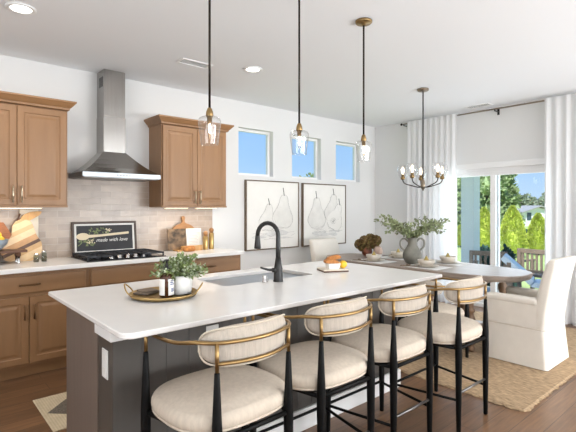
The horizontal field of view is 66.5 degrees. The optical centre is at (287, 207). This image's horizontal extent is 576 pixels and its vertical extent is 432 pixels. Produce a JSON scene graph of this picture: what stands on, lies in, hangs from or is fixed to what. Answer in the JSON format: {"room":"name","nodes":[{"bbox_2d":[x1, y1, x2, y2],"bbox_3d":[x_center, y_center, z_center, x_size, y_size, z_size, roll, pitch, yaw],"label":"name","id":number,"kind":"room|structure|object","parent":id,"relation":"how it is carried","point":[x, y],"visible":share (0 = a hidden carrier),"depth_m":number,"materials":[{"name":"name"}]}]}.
{"room":"kitchen","nodes":[
{"label":"kitchen","id":0,"kind":"room"},
{"bbox_2d":[0,55,374,269],"bbox_3d":[-1.979,0.005,4.626,9.410,2.790,0.150,0,0,-41],"label":"wall","id":1,"kind":"structure","parent":0,"point":[143,101],"depth_m":5.62,"materials":[{"name":"white paint"}]},
{"bbox_2d":[0,91,76,206],"bbox_3d":[-2.422,-0.490,3.880,0.932,0.971,0.390,0,0,-41],"label":"upper cabinet","id":2,"kind":"object","parent":1,"relation":"attached to","point":[33,129],"visible":1,"depth_m":3.86,"materials":[{"name":"brown wood"}]},
{"bbox_2d":[0,207,42,208],"bbox_3d":[-2.435,-0.002,3.848,0.500,0.016,0.060,0,0,-41],"label":"light","id":3,"kind":"object","parent":2,"relation":"attached to","point":[0,207],"visible":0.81,"depth_m":3.88,"materials":[{"name":"white plastic"}]},
{"bbox_2d":[0,208,41,208],"bbox_3d":[-2.435,0.004,3.848,0.480,0.004,0.044,0,0,-41],"label":"diffuser","id":4,"kind":"object","parent":3,"relation":"attached to","point":[0,208],"depth_m":3.88,"materials":[{"name":"white plastic"}]},
{"bbox_2d":[0,173,211,261],"bbox_3d":[-2.469,0.075,4.092,4.070,0.850,0.008,0,0,-41],"label":"backsplash","id":5,"kind":"structure","parent":1,"relation":"attached to","point":[87,200],"depth_m":4.59,"materials":[{"name":"tile"}]},
{"bbox_2d":[69,69,160,181],"bbox_3d":[-1.741,-0.838,4.429,0.758,1.104,0.461,0,0,-41],"label":"range hood","id":6,"kind":"object","parent":1,"relation":"attached to","point":[111,162],"visible":1,"depth_m":4.41,"materials":[{"name":"metal"}]},
{"bbox_2d":[144,114,233,207],"bbox_3d":[-1.117,-0.490,5.021,0.936,0.971,0.390,0,0,-41],"label":"upper cabinet","id":7,"kind":"object","parent":1,"relation":"attached to","point":[193,173],"visible":0.98,"depth_m":4.86,"materials":[{"name":"brown wood"}]},
{"bbox_2d":[238,128,269,176],"bbox_3d":[-0.490,-0.743,5.961,0.580,0.625,0.050,0,0,-41],"label":"window","id":8,"kind":"structure","parent":1,"relation":"in","point":[267,134],"depth_m":6.12,"materials":[{"name":"white paint"}]},
{"bbox_2d":[244,180,298,250],"bbox_3d":[-0.206,0.097,6.047,0.939,0.937,0.042,0,0,-41],"label":"picture","id":9,"kind":"object","parent":1,"relation":"attached to","point":[277,202],"visible":0.91,"depth_m":6.01,"materials":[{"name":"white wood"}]},
{"bbox_2d":[292,136,316,179],"bbox_3d":[0.214,-0.743,6.577,0.590,0.625,0.050,0,0,-41],"label":"window","id":10,"kind":"structure","parent":1,"relation":"in","point":[293,137],"depth_m":6.73,"materials":[{"name":"white paint"}]},
{"bbox_2d":[301,183,345,246],"bbox_3d":[0.561,0.100,6.718,0.941,0.931,0.043,0,0,-41],"label":"picture","id":11,"kind":"object","parent":1,"relation":"attached to","point":[323,206],"visible":1,"depth_m":6.67,"materials":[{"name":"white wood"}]},
{"bbox_2d":[336,142,355,181],"bbox_3d":[0.906,-0.743,7.182,0.580,0.625,0.050,0,0,-41],"label":"window","id":12,"kind":"structure","parent":1,"relation":"in","point":[337,143],"depth_m":7.33,"materials":[{"name":"white paint"}]},
{"bbox_2d":[0,0,575,126],"bbox_3d":[0.674,-1.465,1.592,9.410,0.150,8.210,0,0,-41],"label":"ceiling","id":13,"kind":"structure","parent":0,"point":[466,53],"depth_m":3.83,"materials":[{"name":"white paint"}]},
{"bbox_2d":[5,2,36,14],"bbox_3d":[-1.855,-1.383,3.051,0.190,0.011,0.190,0,0,-41],"label":"recessed light","id":14,"kind":"object","parent":13,"relation":"in","point":[16,7],"visible":1,"depth_m":3.04,"materials":[{"name":"white paint"}]},
{"bbox_2d":[10,5,31,12],"bbox_3d":[-1.855,-1.385,3.051,0.131,0.005,0.131,0,0,30],"label":"diffuser","id":15,"kind":"object","parent":14,"relation":"attached to","point":[14,8],"depth_m":3.05,"materials":[{"name":"white plastic"}]},
{"bbox_2d":[176,58,212,68],"bbox_3d":[-0.898,-1.386,4.217,0.320,0.008,0.150,0,0,-41],"label":"ceiling vent","id":16,"kind":"object","parent":13,"relation":"in","point":[185,61],"visible":0.92,"depth_m":4.21,"materials":[{"name":"white paint"}]},
{"bbox_2d":[198,0,220,144],"bbox_3d":[-0.427,-0.867,2.390,0.124,1.046,0.124,0,0,-41],"label":"pendant light","id":17,"kind":"object","parent":13,"relation":"hanging from","point":[209,113],"visible":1,"depth_m":2.39,"materials":[{"name":"gold metal"}]},
{"bbox_2d":[206,108,212,122],"bbox_3d":[-0.427,-0.506,2.390,0.042,0.077,0.042,0,0,-41],"label":"socket","id":18,"kind":"object","parent":17,"relation":"attached to","point":[209,113],"depth_m":2.38,"materials":[{"name":"gold metal"}]},
{"bbox_2d":[243,66,261,72],"bbox_3d":[-0.350,-1.383,4.390,0.190,0.011,0.190,0,0,-41],"label":"recessed light","id":19,"kind":"object","parent":13,"relation":"in","point":[252,69],"visible":1,"depth_m":4.38,"materials":[{"name":"white paint"}]},
{"bbox_2d":[246,68,258,71],"bbox_3d":[-0.350,-1.385,4.390,0.131,0.005,0.131,0,0,-22],"label":"diffuser","id":20,"kind":"object","parent":19,"relation":"attached to","point":[247,69],"depth_m":4.40,"materials":[{"name":"white plastic"}]},
{"bbox_2d":[290,0,308,153],"bbox_3d":[0.072,-0.867,2.826,0.124,1.046,0.124,0,0,-41],"label":"pendant light","id":21,"kind":"object","parent":13,"relation":"hanging from","point":[299,126],"visible":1,"depth_m":2.82,"materials":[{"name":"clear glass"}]},
{"bbox_2d":[296,123,301,135],"bbox_3d":[0.072,-0.506,2.826,0.042,0.077,0.042,0,0,-41],"label":"socket","id":22,"kind":"object","parent":21,"relation":"attached to","point":[299,127],"depth_m":2.81,"materials":[{"name":"gold metal"}]},
{"bbox_2d":[355,17,371,161],"bbox_3d":[0.562,-0.867,3.261,0.124,1.046,0.124,0,0,-41],"label":"pendant light","id":23,"kind":"object","parent":13,"relation":"hanging from","point":[364,21],"visible":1,"depth_m":3.26,"materials":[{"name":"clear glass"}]},
{"bbox_2d":[361,134,365,144],"bbox_3d":[0.562,-0.506,3.261,0.042,0.077,0.042,0,0,-41],"label":"socket","id":24,"kind":"object","parent":23,"relation":"attached to","point":[363,139],"depth_m":3.25,"materials":[{"name":"gold metal"}]},
{"bbox_2d":[397,87,447,190],"bbox_3d":[1.563,-0.795,5.109,0.563,1.190,0.580,0,0,-41],"label":"chandelier","id":25,"kind":"object","parent":13,"relation":"hanging from","point":[422,186],"visible":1,"depth_m":5.12,"materials":[{"name":"grey metal"}]},
{"bbox_2d":[464,103,492,108],"bbox_3d":[2.589,-1.386,5.964,0.150,0.008,0.330,0,0,-41],"label":"ceiling vent","id":26,"kind":"object","parent":13,"relation":"in","point":[484,104],"visible":1,"depth_m":5.94,"materials":[{"name":"white paint"}]},
{"bbox_2d":[0,299,575,431],"bbox_3d":[0.674,1.460,1.592,9.410,0.120,8.210,0,0,-41],"label":"floor","id":27,"kind":"structure","parent":0,"point":[18,412],"depth_m":3.02,"materials":[{"name":"brown wood"}]},
{"bbox_2d":[0,268,87,380],"bbox_3d":[-2.306,0.964,3.811,0.926,0.872,0.622,0,0,-41],"label":"base cabinet","id":28,"kind":"object","parent":27,"relation":"on","point":[33,324],"visible":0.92,"depth_m":3.63,"materials":[{"name":"brown wood"}]},
{"bbox_2d":[33,392,66,431],"bbox_3d":[-0.869,1.395,3.644,2.090,0.009,0.590,0,0,-41],"label":"runner rug","id":29,"kind":"object","parent":27,"relation":"on","point":[53,409],"visible":0.19,"depth_m":3.03,"materials":[{"name":"beige fabric"}]},
{"bbox_2d":[88,262,162,286],"bbox_3d":[-1.661,0.964,4.375,0.782,0.872,0.622,0,0,-41],"label":"base cabinet","id":30,"kind":"object","parent":27,"relation":"on","point":[126,273],"visible":0.06,"depth_m":4.10,"materials":[{"name":"brown wood"}]},
{"bbox_2d":[169,255,240,274],"bbox_3d":[-1.038,0.964,4.920,0.870,0.872,0.622,0,0,-41],"label":"base cabinet","id":31,"kind":"object","parent":27,"relation":"on","point":[232,262],"visible":0.16,"depth_m":4.82,"materials":[{"name":"brown wood"}]},
{"bbox_2d":[141,314,292,431],"bbox_3d":[-0.285,0.926,1.929,0.592,0.948,0.558,0,0,-43],"label":"bar stool","id":32,"kind":"object","parent":27,"relation":"on","point":[232,394],"visible":0.96,"depth_m":1.78,"materials":[{"name":"fabric"}]},
{"bbox_2d":[67,288,400,431],"bbox_3d":[-0.212,0.955,3.008,2.236,0.890,0.784,0,0,-41],"label":"kitchen island","id":33,"kind":"object","parent":27,"relation":"on","point":[104,370],"visible":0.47,"depth_m":2.24,"materials":[{"name":"grey paint"}]},
{"bbox_2d":[102,348,107,379],"bbox_3d":[-0.861,0.733,2.067,0.006,0.135,0.075,0,0,-41],"label":"outlet","id":34,"kind":"object","parent":33,"relation":"attached to","point":[104,350],"depth_m":2.06,"materials":[{"name":"white plastic"}]},
{"bbox_2d":[206,324,218,331],"bbox_3d":[-0.403,0.685,2.341,0.075,0.120,0.007,0,0,-41],"label":"outlet","id":35,"kind":"object","parent":33,"relation":"attached to","point":[209,326],"depth_m":2.33,"materials":[{"name":"white plastic"}]},
{"bbox_2d":[48,261,441,338],"bbox_3d":[-0.130,0.498,2.887,2.345,0.024,1.166,0,0,-41],"label":"island countertop","id":36,"kind":"structure","parent":33,"relation":"on","point":[109,307],"depth_m":2.41,"materials":[{"name":"stone"}]},
{"bbox_2d":[124,282,202,301],"bbox_3d":[-0.684,0.449,2.420,0.366,0.074,0.366,0,0,-41],"label":"brass tray","id":37,"kind":"object","parent":36,"relation":"on","point":[155,297],"visible":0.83,"depth_m":2.35,"materials":[{"name":"brown metal"}]},
{"bbox_2d":[133,288,158,295],"bbox_3d":[-0.790,0.467,2.455,0.108,0.021,0.121,0,0,24],"label":"folded napkin","id":38,"kind":"object","parent":37,"relation":"on","point":[147,291],"visible":0.9,"depth_m":2.43,"materials":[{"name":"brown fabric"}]},
{"bbox_2d":[159,259,173,297],"bbox_3d":[-0.653,0.377,2.366,0.077,0.201,0.078,0,0,-41],"label":"soap bottle","id":39,"kind":"object","parent":37,"relation":"on","point":[166,284],"visible":0.98,"depth_m":2.34,"materials":[{"name":"brown"}]},
{"bbox_2d":[149,251,208,294],"bbox_3d":[-0.619,0.357,2.467,0.329,0.241,0.306,0,0,-41],"label":"potted plant","id":40,"kind":"object","parent":37,"relation":"on","point":[183,272],"visible":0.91,"depth_m":2.41,"materials":[{"name":"green plant"}]},
{"bbox_2d":[205,272,303,285],"bbox_3d":[-0.227,0.621,3.123,0.810,0.222,0.440,0,0,-41],"label":"sink","id":41,"kind":"object","parent":36,"relation":"in","point":[247,279],"visible":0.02,"depth_m":3.13,"materials":[{"name":"silver metal"}]},
{"bbox_2d":[254,221,282,281],"bbox_3d":[-0.130,0.286,2.949,0.164,0.399,0.181,0,0,-20],"label":"faucet","id":42,"kind":"object","parent":36,"relation":"on","point":[278,270],"visible":1,"depth_m":2.90,"materials":[{"name":"black metal"}]},
{"bbox_2d":[317,267,348,272],"bbox_3d":[0.345,0.477,3.403,0.200,0.018,0.170,0,0,-15],"label":"board","id":43,"kind":"object","parent":36,"relation":"on","point":[322,269],"visible":0.9,"depth_m":3.34,"materials":[{"name":"brown wood"}]},
{"bbox_2d":[325,263,340,268],"bbox_3d":[0.344,0.446,3.387,0.105,0.044,0.095,0,0,-15],"label":"dish","id":44,"kind":"object","parent":43,"relation":"on","point":[328,266],"visible":0.8,"depth_m":3.35,"materials":[{"name":"white ceramic"}]},
{"bbox_2d":[323,259,338,263],"bbox_3d":[0.335,0.414,3.380,0.114,0.039,0.056,0,0,-18],"label":"bread piece","id":45,"kind":"object","parent":44,"relation":"on","point":[328,261],"visible":0.94,"depth_m":3.35,"materials":[{"name":"orange food"}]},
{"bbox_2d":[326,254,340,259],"bbox_3d":[0.354,0.387,3.403,0.114,0.048,0.056,0,0,-1],"label":"bread piece","id":46,"kind":"object","parent":45,"relation":"on","point":[332,257],"visible":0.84,"depth_m":3.38,"materials":[{"name":"orange food"}]},
{"bbox_2d":[339,260,346,267],"bbox_3d":[0.430,0.438,3.421,0.077,0.060,0.060,0,0,-41],"label":"lemon","id":47,"kind":"object","parent":43,"relation":"on","point":[343,264],"visible":0.95,"depth_m":3.40,"materials":[{"name":"yellow food"}]},
{"bbox_2d":[249,296,374,431],"bbox_3d":[0.153,0.926,2.333,0.592,0.948,0.558,0,0,-41],"label":"bar stool","id":48,"kind":"object","parent":27,"relation":"on","point":[321,365],"visible":0.87,"depth_m":2.16,"materials":[{"name":"beige fabric"}]},
{"bbox_2d":[327,284,432,431],"bbox_3d":[0.581,0.926,2.711,0.592,0.948,0.558,0,0,-41],"label":"bar stool","id":49,"kind":"object","parent":27,"relation":"on","point":[393,344],"visible":0.86,"depth_m":2.55,"materials":[{"name":"beige fabric"}]},
{"bbox_2d":[393,275,488,431],"bbox_3d":[1.058,0.926,3.027,0.592,0.948,0.558,0,0,-41],"label":"bar stool","id":50,"kind":"object","parent":27,"relation":"on","point":[450,331],"visible":0.88,"depth_m":2.86,"materials":[{"name":"beige fabric"}]},
{"bbox_2d":[398,311,575,411],"bbox_3d":[1.527,1.393,5.069,2.628,0.014,3.278,0,0,-41],"label":"jute rug","id":51,"kind":"object","parent":27,"relation":"on","point":[510,385],"visible":0.4,"depth_m":3.63,"materials":[{"name":"beige wicker"}]},
{"bbox_2d":[309,238,339,261],"bbox_3d":[0.679,0.909,6.044,0.580,0.942,0.621,0,0,-41],"label":"slipcovered chair","id":52,"kind":"object","parent":51,"relation":"on","point":[319,248],"visible":0.06,"depth_m":6.13,"materials":[{"name":"fabric"}]},
{"bbox_2d":[326,253,532,351],"bbox_3d":[1.478,1.013,5.145,0.952,0.746,2.504,0,0,-41],"label":"dining table","id":53,"kind":"object","parent":51,"relation":"on","point":[490,273],"visible":0.19,"depth_m":4.50,"materials":[{"name":"brown wood"}]},
{"bbox_2d":[362,247,371,255],"bbox_3d":[1.066,0.571,5.921,0.144,0.138,0.144,0,0,-41],"label":"vase","id":54,"kind":"object","parent":53,"relation":"on","point":[365,251],"visible":0.59,"depth_m":5.87,"materials":[{"name":"brown ceramic"}]},
{"bbox_2d":[354,233,381,251],"bbox_3d":[1.079,0.464,5.921,0.373,0.252,0.196,0,0,0],"label":"hydrangeas","id":55,"kind":"object","parent":54,"relation":"in","point":[371,241],"visible":0.97,"depth_m":5.88,"materials":[{"name":"brown"}]},
{"bbox_2d":[351,259,396,263],"bbox_3d":[1.034,0.638,5.288,0.320,0.003,0.440,0,0,-41],"label":"placemat","id":56,"kind":"object","parent":53,"relation":"on","point":[384,261],"visible":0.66,"depth_m":5.23,"materials":[{"name":"white fabric"}]},
{"bbox_3d":[1.035,0.628,5.288,0.264,0.017,0.264,0,0,-41],"label":"dinner plate","id":57,"kind":"object","parent":56,"relation":"on","visible":0},
{"bbox_3d":[1.035,0.621,5.288,0.208,0.016,0.208,0,0,-41],"label":"salad plate","id":58,"kind":"object","parent":57,"relation":"on","visible":0},
{"bbox_2d":[366,254,381,259],"bbox_3d":[1.034,0.591,5.288,0.188,0.061,0.188,0,0,-41],"label":"bowl","id":59,"kind":"object","parent":58,"relation":"on","point":[369,256],"visible":0.96,"depth_m":5.22,"materials":[{"name":"white ceramic"}]},
{"bbox_2d":[373,246,382,254],"bbox_3d":[1.195,0.574,5.827,0.124,0.133,0.124,0,0,-41],"label":"vase","id":60,"kind":"object","parent":53,"relation":"on","point":[378,250],"visible":0.76,"depth_m":5.78,"materials":[{"name":"pink ceramic"}]},
{"bbox_2d":[381,256,403,259],"bbox_3d":[1.411,0.638,5.618,0.320,0.003,0.440,0,0,-41],"label":"placemat","id":61,"kind":"object","parent":53,"relation":"on","point":[386,257],"visible":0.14,"depth_m":5.54,"materials":[{"name":"white fabric"}]},
{"bbox_3d":[1.411,0.628,5.618,0.264,0.017,0.264,0,0,-41],"label":"dinner plate","id":62,"kind":"object","parent":61,"relation":"on","visible":0},
{"bbox_3d":[1.411,0.621,5.618,0.208,0.016,0.208,0,0,-41],"label":"salad plate","id":63,"kind":"object","parent":62,"relation":"on","visible":0},
{"bbox_2d":[391,251,402,256],"bbox_3d":[1.411,0.591,5.618,0.188,0.061,0.188,0,0,-41],"label":"bowl","id":64,"kind":"object","parent":63,"relation":"on","point":[394,253],"visible":0.85,"depth_m":5.55,"materials":[{"name":"white ceramic"}]},
{"bbox_2d":[399,237,424,263],"bbox_3d":[1.429,0.490,5.049,0.241,0.300,0.216,0,0,-41],"label":"stone vase","id":65,"kind":"object","parent":53,"relation":"on","point":[411,253],"visible":0.98,"depth_m":5.00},
{"bbox_2d":[374,214,450,238],"bbox_3d":[1.443,0.237,5.035,0.886,0.366,0.382,0,0,-2],"label":"branches","id":66,"kind":"object","parent":65,"relation":"in","point":[395,225],"visible":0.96,"depth_m":5.02,"materials":[{"name":"green plant"}]},
{"bbox_2d":[403,264,452,269],"bbox_3d":[1.503,0.638,4.768,0.320,0.003,0.440,0,0,-41],"label":"placemat","id":67,"kind":"object","parent":53,"relation":"on","point":[438,267],"visible":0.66,"depth_m":4.70,"materials":[{"name":"white fabric"}]},
{"bbox_3d":[1.503,0.628,4.768,0.264,0.017,0.264,0,0,-41],"label":"dinner plate","id":68,"kind":"object","parent":67,"relation":"on","visible":0},
{"bbox_3d":[1.503,0.621,4.768,0.208,0.016,0.208,0,0,-41],"label":"salad plate","id":69,"kind":"object","parent":68,"relation":"on","visible":0},
{"bbox_2d":[417,259,434,265],"bbox_3d":[1.503,0.591,4.768,0.188,0.061,0.188,0,0,-41],"label":"bowl","id":70,"kind":"object","parent":69,"relation":"on","point":[430,262],"visible":0.95,"depth_m":4.70,"materials":[{"name":"white ceramic"}]},
{"bbox_2d":[434,260,472,265],"bbox_3d":[1.859,0.638,5.106,0.320,0.003,0.440,0,0,-41],"label":"placemat","id":71,"kind":"object","parent":53,"relation":"on","point":[436,262],"visible":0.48,"depth_m":5.04,"materials":[{"name":"white fabric"}]},
{"bbox_3d":[1.859,0.628,5.106,0.264,0.017,0.264,0,0,-41],"label":"dinner plate","id":72,"kind":"object","parent":71,"relation":"on","visible":0},
{"bbox_3d":[1.859,0.621,5.106,0.208,0.016,0.208,0,0,-41],"label":"salad plate","id":73,"kind":"object","parent":72,"relation":"on","visible":0},
{"bbox_2d":[439,255,455,261],"bbox_3d":[1.859,0.591,5.106,0.188,0.061,0.188,0,0,-41],"label":"bowl","id":74,"kind":"object","parent":73,"relation":"on","point":[442,257],"visible":0.98,"depth_m":5.04,"materials":[{"name":"white ceramic"}]},
{"bbox_2d":[398,280,468,363],"bbox_3d":[1.330,1.014,4.146,0.558,0.745,0.592,0,0,-41],"label":"dining chair","id":75,"kind":"object","parent":51,"relation":"on","point":[442,307],"visible":0.17,"depth_m":3.98,"materials":[{"name":"fabric"}]},
{"bbox_2d":[487,256,575,370],"bbox_3d":[2.243,0.909,4.077,0.580,0.942,0.621,0,0,-41],"label":"slipcovered chair","id":76,"kind":"object","parent":51,"relation":"on","point":[527,328],"visible":0.91,"depth_m":3.88,"materials":[{"name":"fabric"}]},
{"bbox_3d":[-3.005,0.964,3.200,0.928,0.872,0.623,0,0,-41],"label":"base cabinet","id":77,"kind":"object","parent":27,"relation":"on","visible":0},
{"bbox_2d":[0,247,243,274],"bbox_3d":[-2.038,0.506,4.047,3.560,0.040,0.627,0,0,-41],"label":"countertop","id":78,"kind":"structure","parent":77,"relation":"on","point":[51,264],"depth_m":3.99,"materials":[{"name":"stone"}]},
{"bbox_2d":[0,222,11,256],"bbox_3d":[-2.588,0.307,3.871,0.257,0.359,0.025,0,0,-41],"label":"board","id":79,"kind":"object","parent":78,"relation":"on","point":[4,231],"visible":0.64,"depth_m":3.91,"materials":[{"name":"brown wood"}]},
{"bbox_2d":[0,248,27,263],"bbox_3d":[-2.557,0.426,3.732,0.565,0.120,0.185,0,0,-41],"label":"cake stand","id":80,"kind":"object","parent":78,"relation":"on","point":[17,252],"visible":1,"depth_m":3.83,"materials":[{"name":"brown wood"}]},
{"bbox_2d":[0,239,8,249],"bbox_3d":[-2.523,0.318,3.759,0.224,0.096,0.224,0,0,-41],"label":"fruit bowl","id":81,"kind":"object","parent":80,"relation":"on","point":[3,243],"visible":0.94,"depth_m":3.74,"materials":[{"name":"white ceramic"}]},
{"bbox_2d":[1,211,41,261],"bbox_3d":[-2.436,0.260,4.020,0.325,0.461,0.050,0,0,-41],"label":"board","id":82,"kind":"object","parent":78,"relation":"on","point":[24,236],"visible":0.84,"depth_m":4.03,"materials":[{"name":"brown wood"}]},
{"bbox_2d":[19,210,38,256],"bbox_3d":[-2.416,0.251,4.096,0.155,0.471,0.024,0,0,-41],"label":"serving board","id":83,"kind":"object","parent":78,"relation":"on","point":[34,221],"visible":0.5,"depth_m":4.12,"materials":[{"name":"beige wood"}]},
{"bbox_2d":[71,221,136,255],"bbox_3d":[-1.892,0.306,4.552,0.650,0.335,0.057,0,0,-41],"label":"framed print","id":84,"kind":"object","parent":78,"relation":"on","point":[101,235],"visible":1,"depth_m":4.53,"materials":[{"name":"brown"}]},
{"bbox_2d":[71,248,165,261],"bbox_3d":[-1.675,0.462,4.354,0.754,0.048,0.510,0,0,-41],"label":"gas cooktop","id":85,"kind":"object","parent":78,"relation":"in","point":[95,256],"visible":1,"depth_m":4.25,"materials":[{"name":"black metal"}]},
{"bbox_2d":[173,216,193,229],"bbox_3d":[-1.220,0.289,5.133,0.311,0.394,0.045,0,0,-41],"label":"paddle board","id":86,"kind":"object","parent":78,"relation":"on","point":[182,225],"visible":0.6,"depth_m":5.13,"materials":[{"name":"brown wood"}]},
{"bbox_2d":[173,245,202,251],"bbox_3d":[-1.145,0.456,5.023,0.310,0.060,0.130,0,0,-41],"label":"book stand","id":87,"kind":"object","parent":78,"relation":"on","point":[198,247],"visible":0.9,"depth_m":5.02,"materials":[{"name":"brown wood"}]},
{"bbox_2d":[167,228,201,249],"bbox_3d":[-1.178,0.355,5.050,0.426,0.238,0.066,0,0,-41],"label":"cookbook","id":88,"kind":"object","parent":87,"relation":"on","point":[177,238],"visible":0.88,"depth_m":5.01,"materials":[{"name":"white paper"}]},
{"bbox_2d":[183,246,195,251],"bbox_3d":[-1.103,0.454,4.907,0.150,0.065,0.070,0,0,-41],"label":"bread loaf","id":89,"kind":"object","parent":78,"relation":"on","point":[187,248],"visible":0.99,"depth_m":4.88,"materials":[{"name":"orange food"}]},
{"bbox_2d":[203,231,207,249],"bbox_3d":[-0.964,0.378,5.135,0.060,0.217,0.060,0,0,-41],"label":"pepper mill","id":90,"kind":"object","parent":78,"relation":"on","point":[205,237],"visible":1,"depth_m":5.11,"materials":[{"name":"gold metal"}]},
{"bbox_2d":[209,228,213,248],"bbox_3d":[-0.909,0.360,5.210,0.060,0.252,0.060,0,0,-41],"label":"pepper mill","id":91,"kind":"object","parent":78,"relation":"on","point":[211,234],"visible":0.99,"depth_m":5.19,"materials":[{"name":"gold metal"}]},
{"bbox_2d":[375,93,574,254],"bbox_3d":[4.159,0.005,4.640,0.150,2.790,7.910,0,0,-41],"label":"wall","id":92,"kind":"structure","parent":0,"point":[518,133],"depth_m":6.33,"materials":[{"name":"white paint"}]},
{"bbox_2d":[400,100,544,126],"bbox_3d":[2.898,-1.312,5.865,0.134,0.085,3.215,0,0,-41],"label":"curtain rod","id":93,"kind":"object","parent":92,"relation":"attached to","point":[499,108],"visible":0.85,"depth_m":5.94,"materials":[{"name":"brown metal"}]},
{"bbox_2d":[407,114,456,303],"bbox_3d":[2.150,0.016,6.603,0.099,2.736,0.830,0,0,-41],"label":"curtain","id":94,"kind":"object","parent":93,"relation":"hanging from","point":[439,201],"visible":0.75,"depth_m":6.53,"materials":[{"name":"white fabric"}]},
{"bbox_2d":[545,93,575,325],"bbox_3d":[3.486,0.016,5.075,0.099,2.736,0.950,0,0,-41],"label":"curtain","id":95,"kind":"object","parent":93,"relation":"hanging from","point":[560,111],"visible":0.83,"depth_m":5.30,"materials":[{"name":"white fabric"}]},
{"bbox_2d":[457,164,544,306],"bbox_3d":[2.873,0.422,6.119,0.100,1.955,1.570,0,0,-41],"label":"door","id":96,"kind":"structure","parent":92,"relation":"in","point":[494,173],"depth_m":6.08,"materials":[{"name":"white paint"}]},
{"bbox_2d":[457,158,544,169],"bbox_3d":[2.805,0.385,6.060,0.018,2.030,1.750,0,0,-41],"label":"trim","id":97,"kind":"structure","parent":92,"relation":"attached to","point":[541,160],"depth_m":5.94,"materials":[{"name":"white paint"}]},
{"label":"outside","id":98,"kind":"structure","parent":0,"visible":0},
{"bbox_2d":[457,226,544,288],"bbox_3d":[2.835,2.250,42.332,180.000,0.200,180.000,0,0,-41],"label":"lawn","id":99,"kind":"structure","parent":98,"point":[524,284],"depth_m":18.33,"materials":[{"name":"green plant"}]},
{"bbox_2d":[457,224,460,246],"bbox_3d":[9.463,1.523,24.001,0.918,1.254,0.920,0,0,-41],"label":"arborvitae","id":100,"kind":"object","parent":99,"relation":"on","point":[459,226],"visible":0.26,"depth_m":23.80,"materials":[{"name":"green plant"}]},
{"bbox_2d":[457,177,480,226],"bbox_3d":[12.618,-0.625,32.746,4.276,5.554,4.101,0,0,11],"label":"tree","id":101,"kind":"object","parent":99,"relation":"on","point":[459,178],"visible":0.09,"depth_m":31.56,"materials":[{"name":"green plant"}]},
{"bbox_2d":[480,206,489,247],"bbox_3d":[9.824,1.032,22.000,1.115,2.236,1.119,0,0,-41],"label":"arborvitae","id":102,"kind":"object","parent":99,"relation":"on","point":[484,213],"visible":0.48,"depth_m":21.71,"materials":[{"name":"green plant"}]},
{"bbox_2d":[480,244,489,285],"bbox_3d":[4.911,1.565,11.000,0.700,1.362,0.700,0,0,-41],"label":"shrub","id":103,"kind":"object","parent":99,"relation":"on","point":[483,247],"visible":0.11,"depth_m":10.90,"materials":[{"name":"green plant"}]},
{"bbox_2d":[457,174,525,237],"bbox_3d":[13.714,-0.742,30.015,4.194,5.789,4.118,0,0,-5],"label":"tree","id":104,"kind":"object","parent":99,"relation":"on","point":[508,188],"visible":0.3,"depth_m":28.95,"materials":[{"name":"green plant"}]},
{"bbox_2d":[501,243,516,286],"bbox_3d":[4.889,1.508,9.801,0.610,1.453,0.608,0,0,-41],"label":"shrub","id":105,"kind":"object","parent":99,"relation":"on","point":[506,249],"visible":0.08,"depth_m":9.74,"materials":[{"name":"green plant"}]},
{"bbox_2d":[500,205,526,255],"bbox_3d":[9.723,1.008,18.999,1.174,2.283,1.179,0,0,-41],"label":"arborvitae","id":106,"kind":"object","parent":99,"relation":"on","point":[513,231],"visible":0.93,"depth_m":18.72,"materials":[{"name":"green plant"}]},
{"bbox_2d":[519,193,536,205],"bbox_3d":[39.141,-0.044,71.971,3.830,4.982,2.998,0,0,17],"label":"tree","id":107,"kind":"object","parent":99,"relation":"on","point":[526,200],"visible":0.34,"depth_m":71.43,"materials":[{"name":"green plant"}]},
{"bbox_2d":[517,205,544,225],"bbox_3d":[29.340,0.921,55.665,7.800,2.458,8.000,0,0,-14],"label":"house","id":108,"kind":"structure","parent":99,"relation":"on","point":[528,211],"depth_m":51.92,"materials":[{"name":"white"}]},
{"bbox_2d":[526,212,544,254],"bbox_3d":[11.390,1.167,20.004,1.055,1.965,1.040,0,0,-41],"label":"arborvitae","id":109,"kind":"object","parent":99,"relation":"on","point":[535,239],"visible":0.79,"depth_m":19.79,"materials":[{"name":"green plant"}]},
{"bbox_2d":[534,194,544,205],"bbox_3d":[41.656,-0.049,71.998,3.391,4.969,3.131,0,0,-41],"label":"tree","id":110,"kind":"object","parent":99,"relation":"on","point":[541,201],"visible":0.17,"depth_m":71.60,"materials":[{"name":"green plant"}]},
{"bbox_3d":[4.197,1.875,6.792,2.740,0.550,7.700,0,0,-41],"label":"patio slab","id":111,"kind":"object","parent":99,"relation":"on","visible":0},
{"bbox_2d":[461,176,479,263],"bbox_3d":[3.616,0.225,8.701,0.320,2.750,0.320,0,0,-41],"label":"porch post","id":112,"kind":"object","parent":111,"relation":"on","point":[470,186],"visible":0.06,"depth_m":8.61,"materials":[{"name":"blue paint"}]},
{"bbox_2d":[469,250,507,293],"bbox_3d":[3.574,1.170,7.763,0.620,0.860,0.570,0,0,32],"label":"patio chair","id":113,"kind":"object","parent":111,"relation":"on","point":[475,253],"visible":0.29,"depth_m":7.59,"materials":[{"name":"brown wood"}]},
{"bbox_2d":[501,253,540,287],"bbox_3d":[3.744,1.168,6.815,0.764,0.863,0.460,0,0,30],"label":"patio chair","id":114,"kind":"object","parent":111,"relation":"on","point":[509,261],"visible":0.34,"depth_m":6.76,"materials":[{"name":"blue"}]},
{"bbox_2d":[530,279,540,287],"bbox_3d":[3.917,1.175,6.713,0.362,0.108,0.440,0,0,30],"label":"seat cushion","id":115,"kind":"object","parent":114,"relation":"on","point":[535,283],"depth_m":6.61,"materials":[{"name":"blue fabric"}]},
{"bbox_2d":[516,248,544,288],"bbox_3d":[4.623,1.170,8.009,0.570,0.860,0.620,0,0,-35],"label":"patio chair","id":116,"kind":"object","parent":111,"relation":"on","point":[537,273],"visible":0.36,"depth_m":7.92,"materials":[{"name":"brown wood"}]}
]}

